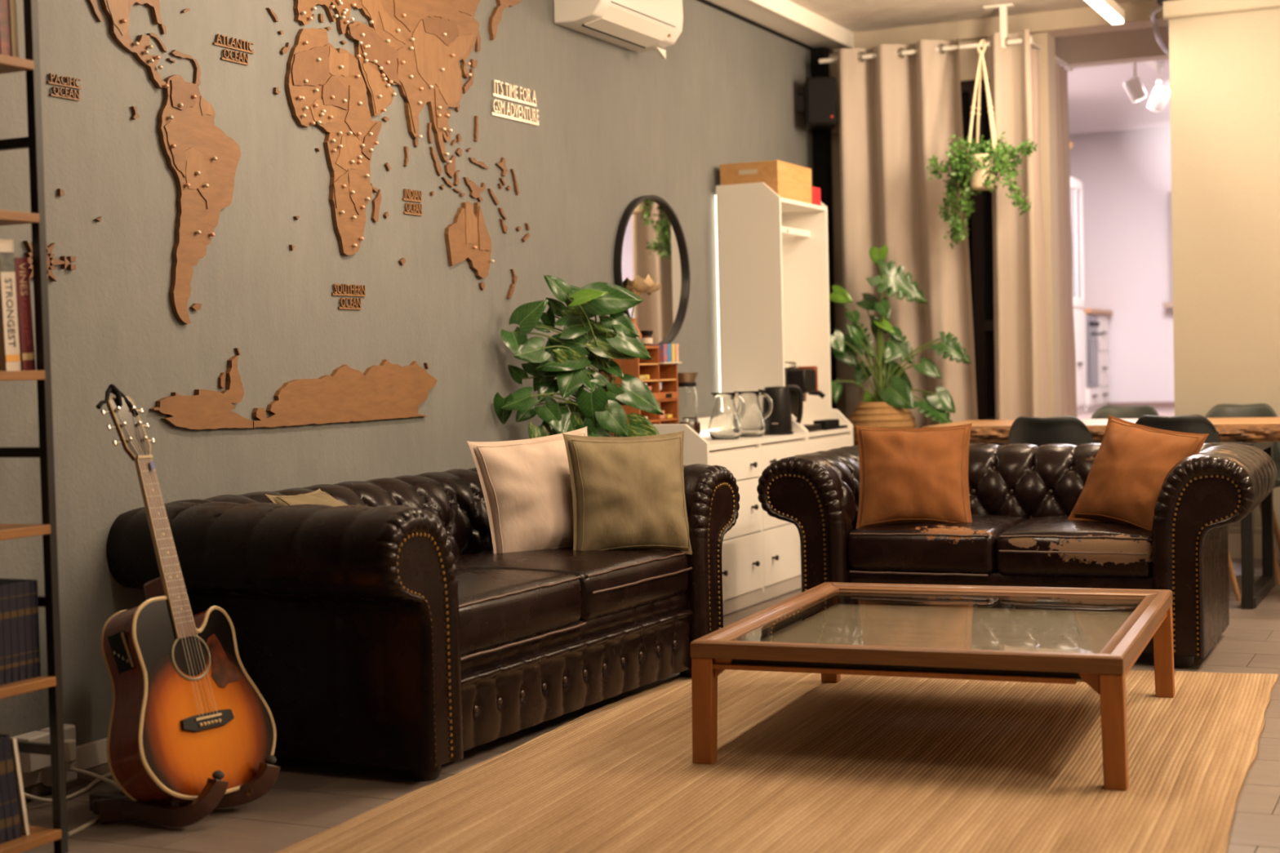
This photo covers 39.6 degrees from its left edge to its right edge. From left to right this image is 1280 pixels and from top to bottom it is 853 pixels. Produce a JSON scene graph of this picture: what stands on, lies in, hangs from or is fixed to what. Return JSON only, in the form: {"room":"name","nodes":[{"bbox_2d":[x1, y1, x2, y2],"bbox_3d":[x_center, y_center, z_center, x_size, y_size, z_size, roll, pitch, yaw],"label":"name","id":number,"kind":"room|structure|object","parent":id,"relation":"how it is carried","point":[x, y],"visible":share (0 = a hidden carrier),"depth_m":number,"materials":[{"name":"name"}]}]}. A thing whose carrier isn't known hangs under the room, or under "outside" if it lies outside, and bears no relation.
{"room":"living room","nodes":[
{"label":"living room","id":0,"kind":"room"},
{"bbox_2d":[0,0,813,801],"bbox_3d":[-1.683,-0.605,4.979,0.200,3.400,12.800,-1,2,25],"label":"wall","id":1,"kind":"structure","parent":0,"point":[618,125],"depth_m":5.88,"materials":[{"name":"grey paint"}]},
{"bbox_2d":[13,724,77,786],"bbox_3d":[-1.603,0.900,4.805,0.070,0.156,0.200,-1,2,25],"label":"wall socket","id":2,"kind":"object","parent":1,"relation":"attached to","point":[28,762],"visible":0.55,"depth_m":4.75,"materials":[{"name":"grey plastic"}]},
{"bbox_2d":[64,738,76,771],"bbox_3d":[-1.553,0.895,4.837,0.028,0.085,0.032,-1,2,25],"label":"plug","id":3,"kind":"object","parent":2,"relation":"attached to","point":[70,753],"visible":0.91,"depth_m":4.83,"materials":[{"name":"beige plastic"}]},
{"bbox_2d":[21,737,107,788],"bbox_3d":[-1.546,0.923,4.984,0.018,0.070,6.600,-1,2,25],"label":"baseboard","id":4,"kind":"structure","parent":1,"relation":"attached to","point":[94,753],"depth_m":4.96,"materials":[{"name":"grey"}]},
{"bbox_2d":[23,763,110,800],"bbox_3d":[-1.548,0.976,4.987,0.012,0.033,6.600,-1,2,25],"label":"trim","id":5,"kind":"structure","parent":1,"relation":"attached to","point":[38,789],"depth_m":4.94,"materials":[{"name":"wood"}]},
{"bbox_2d":[23,0,530,429],"bbox_3d":[-1.056,-0.873,6.028,0.036,1.724,2.851,-1,2,25],"label":"world map","id":6,"kind":"object","parent":1,"relation":"attached to","point":[417,46],"visible":0.98,"depth_m":6.09,"materials":[{"name":"brown wood"}]},
{"bbox_2d":[490,79,538,125],"bbox_3d":[-0.506,-1.316,7.224,0.011,0.144,0.387,-1,2,25],"label":"sign","id":7,"kind":"object","parent":1,"relation":"attached to","point":[511,109],"visible":1,"depth_m":7.21,"materials":[{"name":"beige wood"}]},
{"bbox_2d":[553,0,683,58],"bbox_3d":[-0.082,-1.857,7.863,0.240,0.340,0.840,-1,2,25],"label":"air conditioner","id":8,"kind":"object","parent":1,"relation":"attached to","point":[636,25],"visible":1,"depth_m":7.79,"materials":[{"name":"white plastic"}]},
{"bbox_2d":[613,195,689,344],"bbox_3d":[0.063,-0.726,8.349,0.033,0.716,0.716,0,2,28],"label":"wall mirror","id":9,"kind":"object","parent":1,"relation":"attached to","point":[651,239],"visible":0.73,"depth_m":8.38,"materials":[{"name":"black mirror"}]},
{"bbox_2d":[715,195,720,392],"bbox_3d":[0.407,-0.630,9.123,0.012,1.110,0.012,-1,2,25],"label":"led strip","id":10,"kind":"object","parent":1,"relation":"attached to","point":[715,195],"visible":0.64,"depth_m":9.12,"materials":[{"name":"beige plastic"}]},
{"bbox_2d":[697,0,836,408],"bbox_3d":[0.529,-0.690,9.310,0.085,2.970,2.720,-1,2,25],"label":"trim","id":11,"kind":"structure","parent":1,"relation":"attached to","point":[821,138],"depth_m":10.43,"materials":[{"name":"black"}]},
{"bbox_2d":[707,0,853,50],"bbox_3d":[-0.567,-2.104,6.858,0.230,0.105,8.070,-1,2,25],"label":"ceiling beam","id":12,"kind":"structure","parent":1,"relation":"attached to","point":[788,18],"depth_m":9.69,"materials":[{"name":"white paint"}]},
{"bbox_2d":[796,76,836,128],"bbox_3d":[1.009,-1.848,10.154,0.218,0.275,0.197,-1,2,1],"label":"loudspeaker","id":13,"kind":"object","parent":1,"relation":"attached to","point":[818,104],"visible":1,"depth_m":10.06,"materials":[{"name":"black plastic"}]},
{"bbox_2d":[807,78,835,123],"bbox_3d":[1.028,-1.846,10.068,0.156,0.251,0.012,-1,2,1],"label":"grille","id":14,"kind":"object","parent":13,"relation":"attached to","point":[821,92],"depth_m":10.06,"materials":[{"name":"black"}]},
{"bbox_2d":[21,558,1279,852],"bbox_3d":[1.489,1.026,3.549,7.168,0.120,12.798,-1,2,25],"label":"floor","id":15,"kind":"structure","parent":0,"point":[308,798],"depth_m":4.72,"materials":[{"name":"grey tile"}]},
{"bbox_2d":[0,0,68,852],"bbox_3d":[-1.903,-0.129,3.634,0.472,2.350,1.444,-1,2,25],"label":"bookcase","id":16,"kind":"object","parent":15,"relation":"on","point":[37,837],"visible":1,"depth_m":4.17,"materials":[{"name":"black metal"}]},
{"bbox_2d":[0,585,4,685],"bbox_3d":[-1.541,0.481,4.114,0.161,0.228,0.024,-1,2,25],"label":"book","id":17,"kind":"object","parent":16,"relation":"on","point":[2,646],"visible":1,"depth_m":4.08,"materials":[{"name":"blue paper"}]},
{"bbox_2d":[0,784,7,844],"bbox_3d":[-1.542,0.838,4.104,0.161,0.246,0.050,-1,2,25],"label":"book","id":18,"kind":"object","parent":16,"relation":"on","point":[3,838],"visible":1,"depth_m":4.08,"materials":[{"name":"blue paper"}]},
{"bbox_2d":[0,0,10,55],"bbox_3d":[-1.551,-0.984,4.143,0.181,0.270,0.032,-1,3,25],"label":"book","id":19,"kind":"object","parent":16,"relation":"on","point":[5,46],"visible":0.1,"depth_m":4.11,"materials":[{"name":"red paper"}]},
{"bbox_2d":[0,584,12,684],"bbox_3d":[-1.531,0.480,4.134,0.161,0.228,0.024,-1,2,25],"label":"book","id":20,"kind":"object","parent":16,"relation":"on","point":[5,588],"visible":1,"depth_m":4.10,"materials":[{"name":"blue paper"}]},
{"bbox_2d":[0,737,14,841],"bbox_3d":[-1.533,0.837,4.124,0.161,0.246,0.050,-1,2,25],"label":"book","id":21,"kind":"object","parent":16,"relation":"on","point":[3,777],"visible":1,"depth_m":4.09,"materials":[{"name":"blue paper"}]},
{"bbox_2d":[0,582,19,682],"bbox_3d":[-1.522,0.479,4.154,0.161,0.228,0.024,-1,2,25],"label":"book","id":22,"kind":"object","parent":16,"relation":"on","point":[12,586],"visible":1,"depth_m":4.12,"materials":[{"name":"blue paper"}]},
{"bbox_2d":[0,239,21,371],"bbox_3d":[-1.558,-0.280,4.162,0.221,0.305,0.048,-1,4,25],"label":"book","id":23,"kind":"object","parent":16,"relation":"on","point":[10,355],"visible":0.97,"depth_m":4.11,"materials":[{"name":"beige paper"}]},
{"bbox_2d":[0,734,22,839],"bbox_3d":[-1.523,0.836,4.145,0.161,0.246,0.050,-1,2,25],"label":"book","id":24,"kind":"object","parent":16,"relation":"on","point":[6,738],"visible":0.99,"depth_m":4.11,"materials":[{"name":"blue paper"}]},
{"bbox_2d":[0,581,26,680],"bbox_3d":[-1.512,0.478,4.175,0.161,0.228,0.024,-1,2,25],"label":"book","id":25,"kind":"object","parent":16,"relation":"on","point":[20,585],"visible":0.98,"depth_m":4.14,"materials":[{"name":"blue paper"}]},
{"bbox_2d":[8,0,18,57],"bbox_3d":[-1.538,-0.980,4.170,0.181,0.260,0.023,-1,3,25],"label":"book","id":26,"kind":"object","parent":16,"relation":"on","point":[12,11],"visible":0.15,"depth_m":4.13,"materials":[{"name":"beige paper"}]},
{"bbox_2d":[0,579,34,679],"bbox_3d":[-1.502,0.477,4.195,0.161,0.228,0.024,-1,2,25],"label":"book","id":27,"kind":"object","parent":16,"relation":"on","point":[27,588],"visible":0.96,"depth_m":4.16,"materials":[{"name":"blue paper"}]},
{"bbox_2d":[9,737,29,835],"bbox_3d":[-1.516,0.840,4.172,0.171,0.235,0.042,-1,2,25],"label":"book","id":28,"kind":"object","parent":16,"relation":"on","point":[18,778],"visible":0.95,"depth_m":4.14,"materials":[{"name":"beige paper"}]},
{"bbox_2d":[0,578,40,677],"bbox_3d":[-1.493,0.476,4.215,0.161,0.228,0.024,-1,2,25],"label":"book","id":29,"kind":"object","parent":16,"relation":"on","point":[33,583],"visible":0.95,"depth_m":4.18,"materials":[{"name":"blue paper"}]},
{"bbox_2d":[14,257,35,370],"bbox_3d":[-1.528,-0.262,4.202,0.201,0.267,0.055,-1,2,25],"label":"book","id":30,"kind":"object","parent":16,"relation":"on","point":[24,319],"visible":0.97,"depth_m":4.16,"materials":[{"name":"red paper"}]},
{"bbox_2d":[23,772,111,803],"bbox_3d":[-1.474,0.929,4.982,0.085,0.124,0.945,-1,2,24],"label":"cable","id":31,"kind":"object","parent":15,"relation":"on","point":[93,783],"visible":0.35,"depth_m":4.78,"materials":[{"name":"beige plastic"}]},
{"bbox_2d":[67,767,120,837],"bbox_3d":[-1.413,0.966,4.624,0.145,0.071,0.503,-2,2,-17],"label":"cable","id":32,"kind":"object","parent":15,"relation":"on","point":[89,824],"visible":0.63,"depth_m":4.82,"materials":[{"name":"beige plastic"}]},
{"bbox_2d":[88,755,280,827],"bbox_3d":[-1.174,0.927,4.563,0.394,0.136,0.320,-1,2,25],"label":"guitar stand","id":33,"kind":"object","parent":15,"relation":"on","point":[113,806],"visible":0.9,"depth_m":4.47,"materials":[{"name":"brown wood"}]},
{"bbox_2d":[95,383,276,804],"bbox_3d":[-1.230,0.431,4.614,0.392,1.089,0.440,0,2,35],"label":"acoustic guitar","id":34,"kind":"object","parent":33,"relation":"on","point":[186,708],"visible":0.95,"depth_m":4.54,"materials":[{"name":"brown wood"}]},
{"bbox_2d":[106,463,739,781],"bbox_3d":[-0.594,0.557,5.832,1.051,0.766,2.202,0,2,28],"label":"sofa","id":35,"kind":"object","parent":15,"relation":"on","point":[385,628],"visible":0.85,"depth_m":5.02,"materials":[{"name":"brown leather"}]},
{"bbox_2d":[264,488,347,506],"bbox_3d":[-0.904,0.348,5.351,0.290,0.326,0.456,-1,2,10],"label":"throw cushion","id":36,"kind":"object","parent":35,"relation":"on","point":[317,497],"visible":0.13,"depth_m":5.29,"materials":[{"name":"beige fabric"}]},
{"bbox_2d":[404,568,581,656],"bbox_3d":[-0.652,0.549,5.435,0.717,0.191,0.751,0,2,28],"label":"seat cushion","id":37,"kind":"object","parent":35,"relation":"on","point":[502,611],"depth_m":5.29,"materials":[{"name":"brown leather"}]},
{"bbox_2d":[466,426,587,553],"bbox_3d":[-0.341,0.248,6.211,0.473,0.480,0.247,-3,3,-41],"label":"throw cushion","id":38,"kind":"object","parent":35,"relation":"on","point":[526,484],"visible":0.59,"depth_m":6.11,"materials":[{"name":"beige fabric"}]},
{"bbox_2d":[453,547,688,621],"bbox_3d":[-0.300,0.518,6.102,0.717,0.191,0.751,0,2,28],"label":"seat cushion","id":39,"kind":"object","parent":35,"relation":"on","point":[616,585],"depth_m":5.90,"materials":[{"name":"brown leather"}]},
{"bbox_2d":[562,430,692,555],"bbox_3d":[-0.037,0.239,6.190,0.477,0.448,0.220,-2,2,-22],"label":"throw cushion","id":40,"kind":"object","parent":35,"relation":"on","point":[628,492],"visible":0.97,"depth_m":6.11,"materials":[{"name":"green fabric"}]},
{"bbox_2d":[493,275,663,438],"bbox_3d":[-0.236,0.142,7.106,0.630,1.493,0.362,-3,2,-37],"label":"pothos","id":41,"kind":"object","parent":15,"relation":"on","point":[563,357],"visible":0.8,"depth_m":7.10,"materials":[{"name":"green plant"}]},
{"bbox_2d":[627,417,807,615],"bbox_3d":[0.368,0.397,8.437,0.516,0.865,1.267,-1,2,25],"label":"sideboard","id":42,"kind":"object","parent":15,"relation":"on","point":[761,553],"visible":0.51,"depth_m":8.23,"materials":[{"name":"white paint"}]},
{"bbox_2d":[613,346,679,424],"bbox_3d":[0.032,-0.146,8.180,0.138,0.446,0.430,-1,2,25],"label":"shelf","id":43,"kind":"object","parent":42,"relation":"on","point":[667,398],"visible":0.43,"depth_m":8.18,"materials":[{"name":"brown wood"}]},
{"bbox_2d":[625,273,661,340],"bbox_3d":[0.009,-0.531,8.099,0.193,0.329,0.237,-1,2,25],"label":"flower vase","id":44,"kind":"object","parent":43,"relation":"on","point":[637,286],"visible":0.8,"depth_m":8.06,"materials":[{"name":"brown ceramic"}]},
{"bbox_2d":[640,330,653,346],"bbox_3d":[0.029,-0.405,8.164,0.062,0.072,0.062,-1,2,25],"label":"spice jar","id":45,"kind":"object","parent":43,"relation":"on","point":[646,337],"visible":0.81,"depth_m":8.14,"materials":[{"name":"brown"}]},
{"bbox_2d":[658,361,681,363],"bbox_3d":[0.086,-0.296,8.281,0.150,0.006,0.200,-1,2,25],"label":"tray","id":46,"kind":"object","parent":43,"relation":"on","point":[669,362],"visible":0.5,"depth_m":8.25,"materials":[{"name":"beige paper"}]},
{"bbox_2d":[652,343,667,362],"bbox_3d":[0.061,-0.338,8.213,0.127,0.084,0.042,-1,2,25],"label":"book","id":47,"kind":"object","parent":46,"relation":"on","point":[663,355],"visible":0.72,"depth_m":8.18,"materials":[{"name":"paper"}]},
{"bbox_2d":[677,372,697,422],"bbox_3d":[0.224,-0.096,8.451,0.112,0.320,0.112,-1,2,25],"label":"carafe","id":48,"kind":"object","parent":42,"relation":"on","point":[687,393],"visible":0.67,"depth_m":8.41,"materials":[{"name":"clear glass"}]},
{"bbox_2d":[677,372,697,382],"bbox_3d":[0.221,-0.233,8.447,0.112,0.046,0.112,-1,2,25],"label":"lid","id":49,"kind":"object","parent":48,"relation":"on","point":[688,377],"depth_m":8.41,"materials":[{"name":"brown metal"}]},
{"bbox_2d":[679,417,700,435],"bbox_3d":[0.234,0.012,8.330,0.080,0.112,0.080,-1,2,25],"label":"storage jar","id":50,"kind":"object","parent":42,"relation":"on","point":[692,422],"visible":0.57,"depth_m":8.30,"materials":[{"name":"clear glass"}]},
{"bbox_2d":[707,391,745,439],"bbox_3d":[0.408,-0.050,8.403,0.174,0.223,0.161,-1,2,6],"label":"glass jug","id":51,"kind":"object","parent":42,"relation":"on","point":[725,424],"visible":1,"depth_m":8.35,"materials":[{"name":"clear glass"}]},
{"bbox_2d":[701,433,805,450],"bbox_3d":[0.348,0.073,8.434,0.484,0.022,1.230,-1,2,25],"label":"countertop","id":52,"kind":"structure","parent":42,"relation":"on","point":[714,445],"depth_m":8.33,"materials":[{"name":"white paint"}]},
{"bbox_2d":[734,391,773,437],"bbox_3d":[0.534,-0.061,8.635,0.160,0.223,0.175,0,2,36],"label":"glass jug","id":53,"kind":"object","parent":42,"relation":"on","point":[753,422],"visible":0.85,"depth_m":8.58,"materials":[{"name":"clear glass"}]},
{"bbox_2d":[758,384,803,435],"bbox_3d":[0.692,-0.084,8.841,0.155,0.246,0.205,0,3,44],"label":"electric kettle","id":54,"kind":"object","parent":42,"relation":"on","point":[779,422],"visible":0.93,"depth_m":8.77,"materials":[{"name":"black plastic"}]},
{"bbox_2d":[275,669,1278,852],"bbox_3d":[0.409,0.952,4.512,2.115,0.012,4.340,-1,2,22],"label":"rug","id":55,"kind":"object","parent":15,"relation":"on","point":[804,763],"visible":0.88,"depth_m":4.73,"materials":[{"name":"wicker"}]},
{"bbox_2d":[690,582,1174,791],"bbox_3d":[0.938,0.736,5.365,1.177,0.344,1.360,-1,2,22],"label":"coffee table","id":56,"kind":"object","parent":55,"relation":"on","point":[1093,637],"visible":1,"depth_m":5.26,"materials":[{"name":"brown wood"}]},
{"bbox_2d":[715,182,853,453],"bbox_3d":[0.789,-0.228,9.312,0.496,2.035,0.717,-1,2,25],"label":"cabinet","id":57,"kind":"object","parent":15,"relation":"on","point":[773,255],"visible":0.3,"depth_m":9.05,"materials":[{"name":"white paint"}]},
{"bbox_2d":[720,160,812,204],"bbox_3d":[0.659,-1.257,9.244,0.315,0.189,0.501,-1,2,25],"label":"wooden crate","id":58,"kind":"object","parent":57,"relation":"on","point":[788,180],"visible":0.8,"depth_m":9.05,"materials":[{"name":"brown wood"}]},
{"bbox_2d":[781,197,826,213],"bbox_3d":[0.705,-1.154,9.310,0.326,0.020,0.681,-1,2,25],"label":"shelf","id":59,"kind":"object","parent":57,"relation":"attached to","point":[788,206],"depth_m":9.38,"materials":[{"name":"white paint"}]},
{"bbox_2d":[784,361,825,431],"bbox_3d":[0.788,-0.170,9.181,0.275,0.387,0.287,-1,2,25],"label":"coffee machine","id":60,"kind":"object","parent":57,"relation":"on","point":[805,377],"visible":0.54,"depth_m":9.08,"materials":[{"name":"black plastic"}]},
{"bbox_2d":[802,424,821,431],"bbox_3d":[0.846,0.008,9.114,0.115,0.033,0.180,-1,2,25],"label":"drip tray","id":61,"kind":"object","parent":60,"relation":"on","point":[811,428],"depth_m":9.07,"materials":[{"name":"black plastic"}]},
{"bbox_2d":[808,390,825,398],"bbox_3d":[0.918,-0.168,9.230,0.101,0.050,0.036,-3,2,-31],"label":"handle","id":62,"kind":"object","parent":60,"relation":"on","point":[819,393],"depth_m":9.22,"materials":[{"name":"black plastic"}]},
{"bbox_2d":[811,186,820,205],"bbox_3d":[0.873,-1.226,9.513,0.160,0.099,0.115,-1,2,25],"label":"box","id":63,"kind":"object","parent":57,"relation":"on","point":[815,192],"visible":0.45,"depth_m":9.46,"materials":[{"name":"red"}]},
{"bbox_2d":[808,427,852,437],"bbox_3d":[0.785,0.032,9.326,0.457,0.022,0.681,-1,2,25],"label":"countertop","id":64,"kind":"structure","parent":57,"relation":"on","point":[815,433],"depth_m":9.20,"materials":[{"name":"white paint"}]},
{"bbox_2d":[813,418,848,430],"bbox_3d":[0.981,-0.011,9.381,0.130,0.050,0.340,-1,2,25],"label":"serving tray","id":65,"kind":"object","parent":57,"relation":"on","point":[832,424],"visible":0.78,"depth_m":9.30,"materials":[{"name":"black plastic"}]},
{"bbox_2d":[756,442,1276,668],"bbox_3d":[1.503,0.466,7.013,1.842,0.766,1.051,-1,2,24],"label":"sofa","id":66,"kind":"object","parent":15,"relation":"on","point":[1023,496],"visible":0.68,"depth_m":6.66,"materials":[{"name":"brown leather"}]},
{"bbox_2d":[855,422,972,528],"bbox_3d":[1.066,0.200,6.920,0.456,0.413,0.250,-1,2,10],"label":"throw cushion","id":67,"kind":"object","parent":66,"relation":"on","point":[907,475],"visible":0.98,"depth_m":6.84,"materials":[{"name":"orange fabric"}]},
{"bbox_2d":[847,514,1026,574],"bbox_3d":[1.186,0.450,7.007,0.571,0.191,0.717,-1,2,24],"label":"seat cushion","id":68,"kind":"object","parent":66,"relation":"on","point":[973,548],"depth_m":6.70,"materials":[{"name":"leather"}]},
{"bbox_2d":[996,515,1152,578],"bbox_3d":[1.712,0.445,6.774,0.571,0.191,0.717,-1,2,24],"label":"seat cushion","id":69,"kind":"object","parent":66,"relation":"on","point":[1028,547],"depth_m":6.47,"materials":[{"name":"leather"}]},
{"bbox_2d":[1066,414,1208,531],"bbox_3d":[1.855,0.191,6.633,0.284,0.464,0.452,-3,2,-31],"label":"throw cushion","id":70,"kind":"object","parent":66,"relation":"on","point":[1126,475],"visible":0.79,"depth_m":6.56,"materials":[{"name":"orange fabric"}]},
{"bbox_2d":[1008,415,1093,446],"bbox_3d":[1.901,0.375,8.093,0.465,0.862,0.521,-1,2,25],"label":"dining chair","id":71,"kind":"object","parent":15,"relation":"on","point":[1068,429],"visible":0.11,"depth_m":7.86,"materials":[{"name":"black plastic"}]},
{"bbox_2d":[921,417,1279,609],"bbox_3d":[2.822,0.375,8.202,2.900,0.802,1.015,-1,2,25],"label":"dining table","id":72,"kind":"object","parent":15,"relation":"on","point":[1260,433],"visible":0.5,"depth_m":8.13,"materials":[{"name":"brown wood"}]},
{"bbox_2d":[1091,404,1159,443],"bbox_3d":[2.461,0.328,9.099,0.465,0.862,0.521,-1,2,25],"label":"dining chair","id":73,"kind":"object","parent":15,"relation":"on","point":[1117,411],"visible":0.09,"depth_m":9.30,"materials":[{"name":"grey plastic"}]},
{"bbox_2d":[1134,414,1240,601],"bbox_3d":[2.389,0.371,7.861,0.465,0.862,0.521,-1,2,25],"label":"dining chair","id":74,"kind":"object","parent":15,"relation":"on","point":[1192,424],"visible":0.09,"depth_m":7.63,"materials":[{"name":"black"}]},
{"bbox_2d":[1204,403,1279,585],"bbox_3d":[2.972,0.324,8.835,0.465,0.862,0.521,-1,2,25],"label":"dining chair","id":75,"kind":"object","parent":15,"relation":"on","point":[1260,410],"visible":0.16,"depth_m":8.97,"materials":[{"name":"grey plastic"}]},
{"bbox_3d":[1.603,0.438,9.680,1.510,0.638,0.425,-1,2,25],"label":"window bench","id":76,"kind":"object","parent":15,"relation":"on","visible":0},
{"bbox_2d":[829,244,971,445],"bbox_3d":[1.425,-0.442,9.742,0.763,1.128,0.416,-1,2,25],"label":"monstera","id":77,"kind":"object","parent":76,"relation":"on","point":[892,397],"visible":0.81,"depth_m":9.74,"materials":[{"name":"green plant"}]},
{"bbox_2d":[848,401,915,444],"bbox_3d":[1.331,-0.008,9.803,0.376,0.258,0.376,-1,2,25],"label":"basket","id":78,"kind":"object","parent":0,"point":[889,415],"depth_m":9.66,"materials":[{"name":"beige wicker"}]},
{"bbox_2d":[789,0,1149,32],"bbox_3d":[1.401,-2.180,3.402,7.150,0.200,12.720,-1,2,25],"label":"ceiling","id":79,"kind":"structure","parent":0,"point":[854,15],"depth_m":9.81,"materials":[{"name":"paint"}]},
{"bbox_2d":[818,3,1032,63],"bbox_3d":[1.578,-2.185,9.919,1.222,0.235,0.060,-1,2,25],"label":"curtain rod","id":80,"kind":"object","parent":79,"relation":"attached to","point":[1002,7],"visible":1,"depth_m":9.75,"materials":[{"name":"white paint"}]},
{"bbox_2d":[837,37,979,444],"bbox_3d":[1.516,-1.023,10.014,0.773,2.250,0.186,-1,2,25],"label":"curtain","id":81,"kind":"object","parent":80,"relation":"hanging from","point":[896,112],"visible":0.81,"depth_m":9.99,"materials":[{"name":"beige fabric"}]},
{"bbox_2d":[924,39,1037,248],"bbox_3d":[1.837,-1.516,9.498,0.594,1.110,0.292,0,2,34],"label":"plant","id":82,"kind":"object","parent":80,"relation":"hanging from","point":[981,164],"visible":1,"depth_m":9.47,"materials":[{"name":"green plant"}]},
{"bbox_2d":[988,29,1042,419],"bbox_3d":[2.055,-1.027,9.733,0.265,2.250,0.108,-1,2,25],"label":"curtain","id":83,"kind":"object","parent":80,"relation":"hanging from","point":[1018,392],"visible":0.84,"depth_m":9.74,"materials":[{"name":"beige fabric"}]},
{"bbox_2d":[1084,0,1124,24],"bbox_3d":[2.164,-2.168,8.568,0.070,0.216,1.500,-1,2,25],"label":"lamp","id":84,"kind":"object","parent":79,"relation":"hanging from","point":[1110,10],"visible":1,"depth_m":8.95,"materials":[{"name":"white paint"}]},
{"bbox_2d":[1150,0,1171,55],"bbox_3d":[3.116,-2.222,9.886,0.410,0.235,1.100,-1,2,25],"label":"conduit pipes","id":85,"kind":"object","parent":79,"relation":"attached to","point":[1153,14],"visible":0.38,"depth_m":9.65,"materials":[{"name":"grey plastic"}]},
{"bbox_2d":[1162,0,1279,533],"bbox_3d":[3.838,-0.890,8.718,2.425,2.865,0.100,-1,2,25],"label":"wall","id":86,"kind":"structure","parent":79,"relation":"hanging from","point":[1224,55],"depth_m":9.10,"materials":[{"name":"beige paint"}]},
{"bbox_2d":[829,32,1279,559],"bbox_3d":[4.243,-0.845,9.248,6.850,3.300,0.200,-1,2,25],"label":"wall","id":87,"kind":"structure","parent":0,"point":[968,58],"depth_m":10.11,"materials":[{"name":"beige paint"}]},
{"bbox_2d":[960,79,995,420],"bbox_3d":[1.992,-0.994,10.281,0.700,2.000,0.090,-1,2,25],"label":"window","id":88,"kind":"structure","parent":87,"relation":"in","point":[980,221],"depth_m":10.27,"materials":[{"name":"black glass"}]},
{"bbox_2d":[832,0,1167,53],"bbox_3d":[3.194,-2.355,9.633,4.450,0.255,0.240,-1,2,25],"label":"ceiling beam","id":89,"kind":"structure","parent":87,"relation":"attached to","point":[1082,20],"depth_m":10.01,"materials":[{"name":"beige paint"}]},
{"bbox_2d":[1030,40,1073,71],"bbox_3d":[2.359,-2.143,10.260,0.050,0.030,1.120,-1,2,25],"label":"track","id":90,"kind":"object","parent":87,"relation":"attached to","point":[1034,45],"visible":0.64,"depth_m":10.46,"materials":[{"name":"white metal"}]},
{"bbox_2d":[1030,44,1077,417],"bbox_3d":[2.403,-1.042,10.333,0.070,2.168,1.120,-1,2,25],"label":"curtain","id":91,"kind":"object","parent":90,"relation":"hanging from","point":[1067,335],"visible":0.54,"depth_m":10.47,"materials":[{"name":"beige fabric"}]},
{"bbox_2d":[1067,58,1170,133],"bbox_3d":[4.724,-2.575,11.987,5.700,0.250,5.400,-1,2,25],"label":"ceiling","id":92,"kind":"structure","parent":0,"point":[1099,100],"depth_m":14.27,"materials":[{"name":"white paint"}]},
{"bbox_2d":[1054,26,1168,67],"bbox_3d":[3.833,-2.523,10.341,3.900,0.600,0.160,-1,2,25],"label":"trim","id":93,"kind":"structure","parent":92,"relation":"attached to","point":[1136,45],"depth_m":10.74,"materials":[{"name":"beige paint"}]},
{"bbox_2d":[1123,62,1146,102],"bbox_3d":[3.244,-2.324,11.650,0.155,0.398,0.110,-2,2,-18],"label":"spotlight","id":94,"kind":"object","parent":92,"relation":"attached to","point":[1134,86],"visible":0.94,"depth_m":11.61,"materials":[{"name":"white paint"}]},
{"bbox_2d":[1147,59,1169,111],"bbox_3d":[3.477,-2.324,11.925,0.109,0.429,0.159,-3,2,-32],"label":"spotlight","id":95,"kind":"object","parent":92,"relation":"attached to","point":[1160,95],"visible":0.94,"depth_m":11.90,"materials":[{"name":"white paint"}]},
{"bbox_2d":[1069,126,1174,402],"bbox_3d":[5.758,-1.516,14.729,6.200,3.200,0.150,-1,2,25],"label":"wall","id":96,"kind":"structure","parent":0,"point":[1125,175],"depth_m":15.37,"materials":[{"name":"white paint"}]},
{"bbox_2d":[1107,401,1174,408],"bbox_3d":[5.348,-0.195,14.889,3.900,0.050,0.019,-1,2,25],"label":"baseboard","id":97,"kind":"structure","parent":96,"relation":"attached to","point":[1154,404],"depth_m":15.32,"materials":[{"name":"brown"}]},
{"bbox_2d":[1162,191,1173,307],"bbox_3d":[4.833,-1.510,15.007,0.810,0.985,0.138,-1,2,25],"label":"window","id":98,"kind":"structure","parent":96,"relation":"in","point":[1165,304],"depth_m":15.17,"materials":[{"name":"beige"}]},
{"bbox_2d":[1077,407,1174,418],"bbox_3d":[4.467,0.042,13.086,4.150,0.260,4.250,-1,2,25],"label":"floor","id":99,"kind":"structure","parent":0,"point":[1163,411],"depth_m":14.08,"materials":[{"name":"white tile"}]},
{"bbox_2d":[1070,176,1085,413],"bbox_3d":[3.194,-1.046,14.239,0.560,1.899,1.030,-1,2,25],"label":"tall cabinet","id":100,"kind":"object","parent":99,"relation":"on","point":[1076,185],"visible":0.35,"depth_m":14.41,"materials":[{"name":"white paint"}]},
{"bbox_2d":[1082,308,1112,412],"bbox_3d":[3.653,-0.562,15.136,0.612,0.849,0.937,-1,2,25],"label":"oven unit","id":101,"kind":"object","parent":99,"relation":"on","point":[1096,322],"visible":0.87,"depth_m":14.90,"materials":[{"name":"white paint"}]},
{"bbox_2d":[1084,315,1103,387],"bbox_3d":[3.789,-0.626,14.795,0.072,0.595,0.430,-1,2,25],"label":"oven","id":102,"kind":"object","parent":101,"relation":"in","point":[1092,334],"depth_m":14.73,"materials":[{"name":"white metal"}]},
{"bbox_2d":[1082,308,1112,315],"bbox_3d":[3.633,-0.966,15.127,0.590,0.040,0.937,-1,2,25],"label":"countertop","id":103,"kind":"structure","parent":101,"relation":"on","point":[1091,311],"depth_m":14.86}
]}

